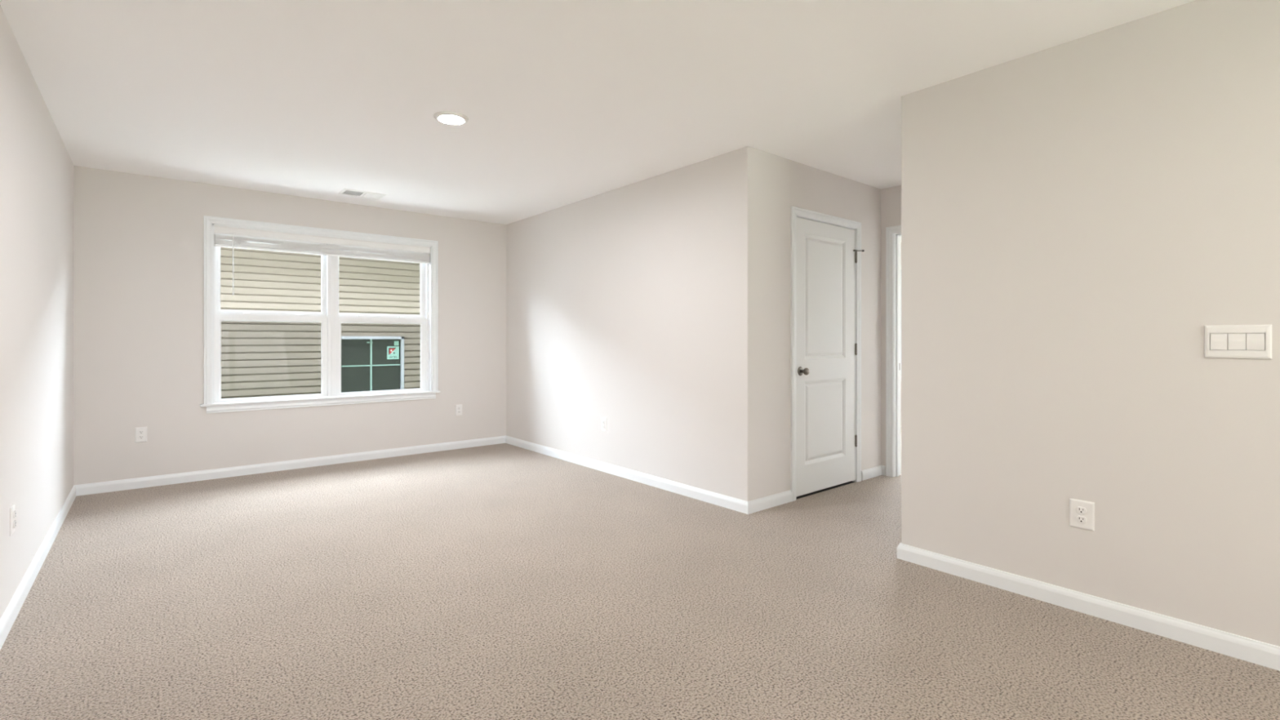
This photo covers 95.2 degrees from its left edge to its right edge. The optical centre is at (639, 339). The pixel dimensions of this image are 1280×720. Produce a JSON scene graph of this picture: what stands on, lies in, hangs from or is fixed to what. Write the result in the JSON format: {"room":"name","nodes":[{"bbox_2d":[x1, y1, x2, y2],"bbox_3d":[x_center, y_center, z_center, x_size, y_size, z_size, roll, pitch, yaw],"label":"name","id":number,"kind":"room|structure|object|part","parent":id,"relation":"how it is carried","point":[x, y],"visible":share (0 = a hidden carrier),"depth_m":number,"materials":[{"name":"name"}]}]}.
{"room":"empty living room","nodes":[
{"label":"empty living room","id":0,"kind":"room"},
{"bbox_2d":[0,4,73,619],"bbox_3d":[-1.311,-0.064,0.776,0.120,2.440,9.110,0,0,-40],"label":"wall","id":1,"kind":"structure","parent":0,"point":[37,166],"depth_m":2.78,"materials":[{"name":"beige paint"}]},
{"bbox_2d":[9,503,16,536],"bbox_3d":[-2.594,0.746,2.421,0.013,0.116,0.072,0,0,-40],"label":"outlet","id":2,"kind":"object","parent":1,"relation":"attached to","point":[12,513],"visible":1,"depth_m":2.40,"materials":[{"name":"white plastic"}]},
{"bbox_2d":[13,520,16,528],"bbox_3d":[-2.592,0.766,2.423,0.006,0.027,0.034,0,0,-40],"label":"receptacle","id":3,"kind":"object","parent":2,"relation":"attached to","point":[14,521],"depth_m":2.42,"materials":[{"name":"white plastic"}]},
{"bbox_2d":[13,511,16,518],"bbox_3d":[-2.592,0.727,2.423,0.006,0.027,0.034,0,0,-40],"label":"receptacle","id":4,"kind":"object","parent":2,"relation":"attached to","point":[14,512],"depth_m":2.42,"materials":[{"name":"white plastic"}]},
{"bbox_2d":[0,484,75,649],"bbox_3d":[-1.298,1.116,0.865,0.014,0.080,8.990,0,0,-40],"label":"baseboard","id":5,"kind":"structure","parent":1,"relation":"attached to","point":[7,620],"depth_m":2.76,"materials":[{"name":"white paint"}]},
{"bbox_2d":[73,165,506,484],"bbox_3d":[-2.893,-0.064,5.496,3.725,2.440,0.170,0,0,-40],"label":"wall","id":6,"kind":"structure","parent":0,"point":[138,239],"depth_m":4.76,"materials":[{"name":"beige paint"}]},
{"bbox_2d":[135,426,147,442],"bbox_3d":[-3.883,0.742,4.553,0.072,0.116,0.013,0,0,-40],"label":"outlet","id":7,"kind":"object","parent":6,"relation":"attached to","point":[141,433],"visible":1,"depth_m":4.55,"materials":[{"name":"white plastic"}]},
{"bbox_2d":[138,430,144,434],"bbox_3d":[-3.881,0.723,4.551,0.034,0.027,0.006,0,0,-40],"label":"receptacle","id":8,"kind":"object","parent":7,"relation":"attached to","point":[140,432],"depth_m":4.55,"materials":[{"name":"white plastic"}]},
{"bbox_2d":[74,435,506,496],"bbox_3d":[-2.834,1.116,5.425,3.485,0.080,0.014,0,0,-40],"label":"baseboard","id":9,"kind":"structure","parent":6,"relation":"attached to","point":[181,477],"depth_m":5.09,"materials":[{"name":"white paint"}]},
{"bbox_2d":[200,215,439,413],"bbox_3d":[-2.891,-0.204,5.484,1.986,1.624,0.214,0,0,-40],"label":"window","id":10,"kind":"structure","parent":6,"relation":"in","point":[331,320],"depth_m":5.45,"materials":[{"name":"white paint"}]},
{"bbox_3d":[-3.276,-0.562,5.228,0.842,0.733,0.032,0,0,-40],"label":"sash","id":11,"kind":"part","parent":10,"relation":"part of","materials":[{"name":"white plastic"}]},
{"bbox_3d":[-3.253,0.154,5.200,0.842,0.748,0.032,0,0,-40],"label":"sash","id":12,"kind":"part","parent":10,"relation":"part of","materials":[{"name":"white plastic"}]},
{"bbox_2d":[213,225,430,294],"bbox_3d":[-2.856,-0.666,5.446,1.801,0.584,0.088,0,0,-40],"label":"window blind","id":13,"kind":"object","parent":10,"relation":"attached to","point":[233,242],"visible":1,"depth_m":5.35,"materials":[{"name":"white plastic"}]},
{"bbox_3d":[-2.868,-0.789,5.461,1.793,0.017,0.050,0,0,-40],"label":"rail","id":14,"kind":"part","parent":13,"relation":"part of","materials":[{"name":"white plastic"}]},
{"bbox_3d":[-2.561,-0.562,5.823,0.834,0.733,0.032,0,0,-40],"label":"sash","id":15,"kind":"part","parent":10,"relation":"part of","materials":[{"name":"white plastic"}]},
{"bbox_3d":[-2.538,0.154,5.795,0.834,0.748,0.032,0,0,-40],"label":"sash","id":16,"kind":"part","parent":10,"relation":"part of","materials":[{"name":"white plastic"}]},
{"bbox_2d":[455,404,462,415],"bbox_3d":[-1.916,0.748,6.190,0.072,0.116,0.013,0,0,-40],"label":"outlet","id":17,"kind":"object","parent":6,"relation":"attached to","point":[458,407],"visible":1,"depth_m":6.19,"materials":[{"name":"white plastic"}]},
{"bbox_2d":[0,0,1195,224],"bbox_3d":[1.823,-1.359,3.397,8.292,0.150,9.130,0,0,-40],"label":"ceiling","id":18,"kind":"structure","parent":0,"point":[564,102],"depth_m":2.91,"materials":[{"name":"paint"}]},
{"bbox_2d":[337,188,386,199],"bbox_3d":[-2.450,-1.290,5.162,0.344,0.028,0.216,0,0,-40],"label":"ceiling vent","id":19,"kind":"object","parent":18,"relation":"in","point":[345,191],"visible":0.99,"depth_m":5.15,"materials":[{"name":"white metal"}]},
{"bbox_2d":[433,111,468,124],"bbox_3d":[-1.092,-1.276,3.384,0.192,0.016,0.192,0,0,-40],"label":"recessed light","id":20,"kind":"object","parent":18,"relation":"in","point":[449,117],"visible":1,"depth_m":3.36,"materials":[{"name":"white plastic"}]},
{"bbox_2d":[439,115,463,123],"bbox_3d":[-1.092,-1.274,3.384,0.134,0.002,0.134,0,0,-40],"label":"diffuser","id":21,"kind":"object","parent":20,"relation":"attached to","point":[442,118],"depth_m":3.38,"materials":[{"name":"white plastic"}]},
{"bbox_2d":[0,443,1279,719],"bbox_3d":[1.777,1.231,3.358,8.172,0.150,9.130,0,0,-40],"label":"floor","id":22,"kind":"structure","parent":0,"point":[502,581],"depth_m":2.45,"materials":[{"name":"beige carpet"}]},
{"bbox_2d":[759,150,880,497],"bbox_3d":[1.442,-0.064,4.565,1.750,2.440,0.120,0,0,-40],"label":"wall","id":23,"kind":"structure","parent":0,"point":[784,183],"depth_m":4.15,"materials":[{"name":"beige paint"}]},
{"bbox_2d":[790,205,864,501],"bbox_3d":[1.419,0.103,4.502,0.934,2.110,0.186,0,0,-40],"label":"door","id":24,"kind":"structure","parent":23,"relation":"in","point":[825,250],"depth_m":4.46,"materials":[{"name":"white paint"}]},
{"bbox_3d":[1.192,0.231,4.231,0.053,0.053,0.059,0,0,-40],"label":"knob","id":25,"kind":"part","parent":24,"relation":"part of","materials":[{"name":"silver metal"}]},
{"bbox_2d":[861,465,885,480],"bbox_3d":[1.950,1.116,4.883,0.321,0.080,0.040,0,0,-40],"label":"baseboard","id":26,"kind":"structure","parent":23,"relation":"attached to","point":[868,473],"depth_m":4.90,"materials":[{"name":"white paint"}]},
{"bbox_2d":[880,185,901,466],"bbox_3d":[2.627,-0.064,4.415,0.120,2.440,1.627,0,0,-40],"label":"wall","id":27,"kind":"structure","parent":0,"point":[891,197],"depth_m":4.98,"materials":[{"name":"beige paint"}]},
{"bbox_2d":[885,225,901,476],"bbox_3d":[2.418,0.104,4.653,0.138,2.104,0.889,0,0,-40],"label":"door frame","id":28,"kind":"structure","parent":27,"relation":"in","point":[893,234],"depth_m":4.93,"materials":[{"name":"white paint"}]},
{"bbox_2d":[506,0,1279,646],"bbox_3d":[1.460,-0.064,3.081,0.120,2.440,9.110,0,0,-40],"label":"wall","id":29,"kind":"structure","parent":0,"point":[1077,214],"depth_m":2.60,"materials":[{"name":"beige paint"}]},
{"bbox_2d":[505,435,791,514],"bbox_3d":[-0.209,1.116,5.356,0.491,0.080,3.477,0,0,-40],"label":"baseboard","id":30,"kind":"structure","parent":29,"relation":"attached to","point":[770,501],"depth_m":4.47,"materials":[{"name":"white paint"}]},
{"bbox_2d":[1069,497,1094,531],"bbox_3d":[1.873,0.744,2.481,0.013,0.120,0.086,0,0,-40],"label":"outlet","id":31,"kind":"object","parent":29,"relation":"attached to","point":[1082,513],"visible":1,"depth_m":2.48,"materials":[{"name":"white plastic"}]},
{"bbox_2d":[1076,515,1086,523],"bbox_3d":[1.871,0.764,2.479,0.006,0.027,0.034,0,0,-40],"label":"receptacle","id":32,"kind":"object","parent":31,"relation":"attached to","point":[1080,519],"depth_m":2.48,"materials":[{"name":"white plastic"}]},
{"bbox_2d":[1076,506,1086,514],"bbox_3d":[1.871,0.725,2.479,0.006,0.027,0.034,0,0,-40],"label":"receptacle","id":33,"kind":"object","parent":31,"relation":"attached to","point":[1080,510],"depth_m":2.48,"materials":[{"name":"white plastic"}]},
{"bbox_2d":[897,542,1279,671],"bbox_3d":[2.850,1.116,1.400,0.134,0.080,4.507,0,0,-40],"label":"baseboard","id":34,"kind":"structure","parent":29,"relation":"attached to","point":[1260,653],"depth_m":2.41,"materials":[{"name":"white paint"}]},
{"bbox_2d":[1204,324,1271,359],"bbox_3d":[2.170,0.008,2.125,0.012,0.122,0.172,0,0,-40],"label":"light switch","id":35,"kind":"object","parent":29,"relation":"attached to","point":[1220,341],"visible":1,"depth_m":2.12,"materials":[{"name":"white plastic"}]},
{"label":"outside","id":36,"kind":"structure","parent":0,"visible":0},
{"bbox_3d":[-0.123,1.756,6.402,36.000,0.200,42.000,0,0,-40],"label":"ground","id":37,"kind":"structure","parent":36,"visible":0},
{"bbox_2d":[220,240,420,399],"bbox_3d":[-7.272,-0.994,11.869,15.600,5.300,8.650,0,0,-40],"label":"house","id":38,"kind":"structure","parent":37,"relation":"on","point":[259,358],"depth_m":8.63,"materials":[{"name":"beige plastic"}]},
{"bbox_3d":[-4.245,0.821,9.236,0.914,1.670,0.006,0,0,-40],"label":"pane","id":39,"kind":"part","parent":38,"relation":"part of","materials":[{"name":"green glass"}]},
{"bbox_2d":[341,338,400,391],"bbox_3d":[-4.241,0.816,9.231,0.894,1.640,0.005,0,0,-40],"label":"window","id":40,"kind":"structure","parent":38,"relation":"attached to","point":[366,364],"depth_m":9.22,"materials":[{"name":"glass"}]}
]}

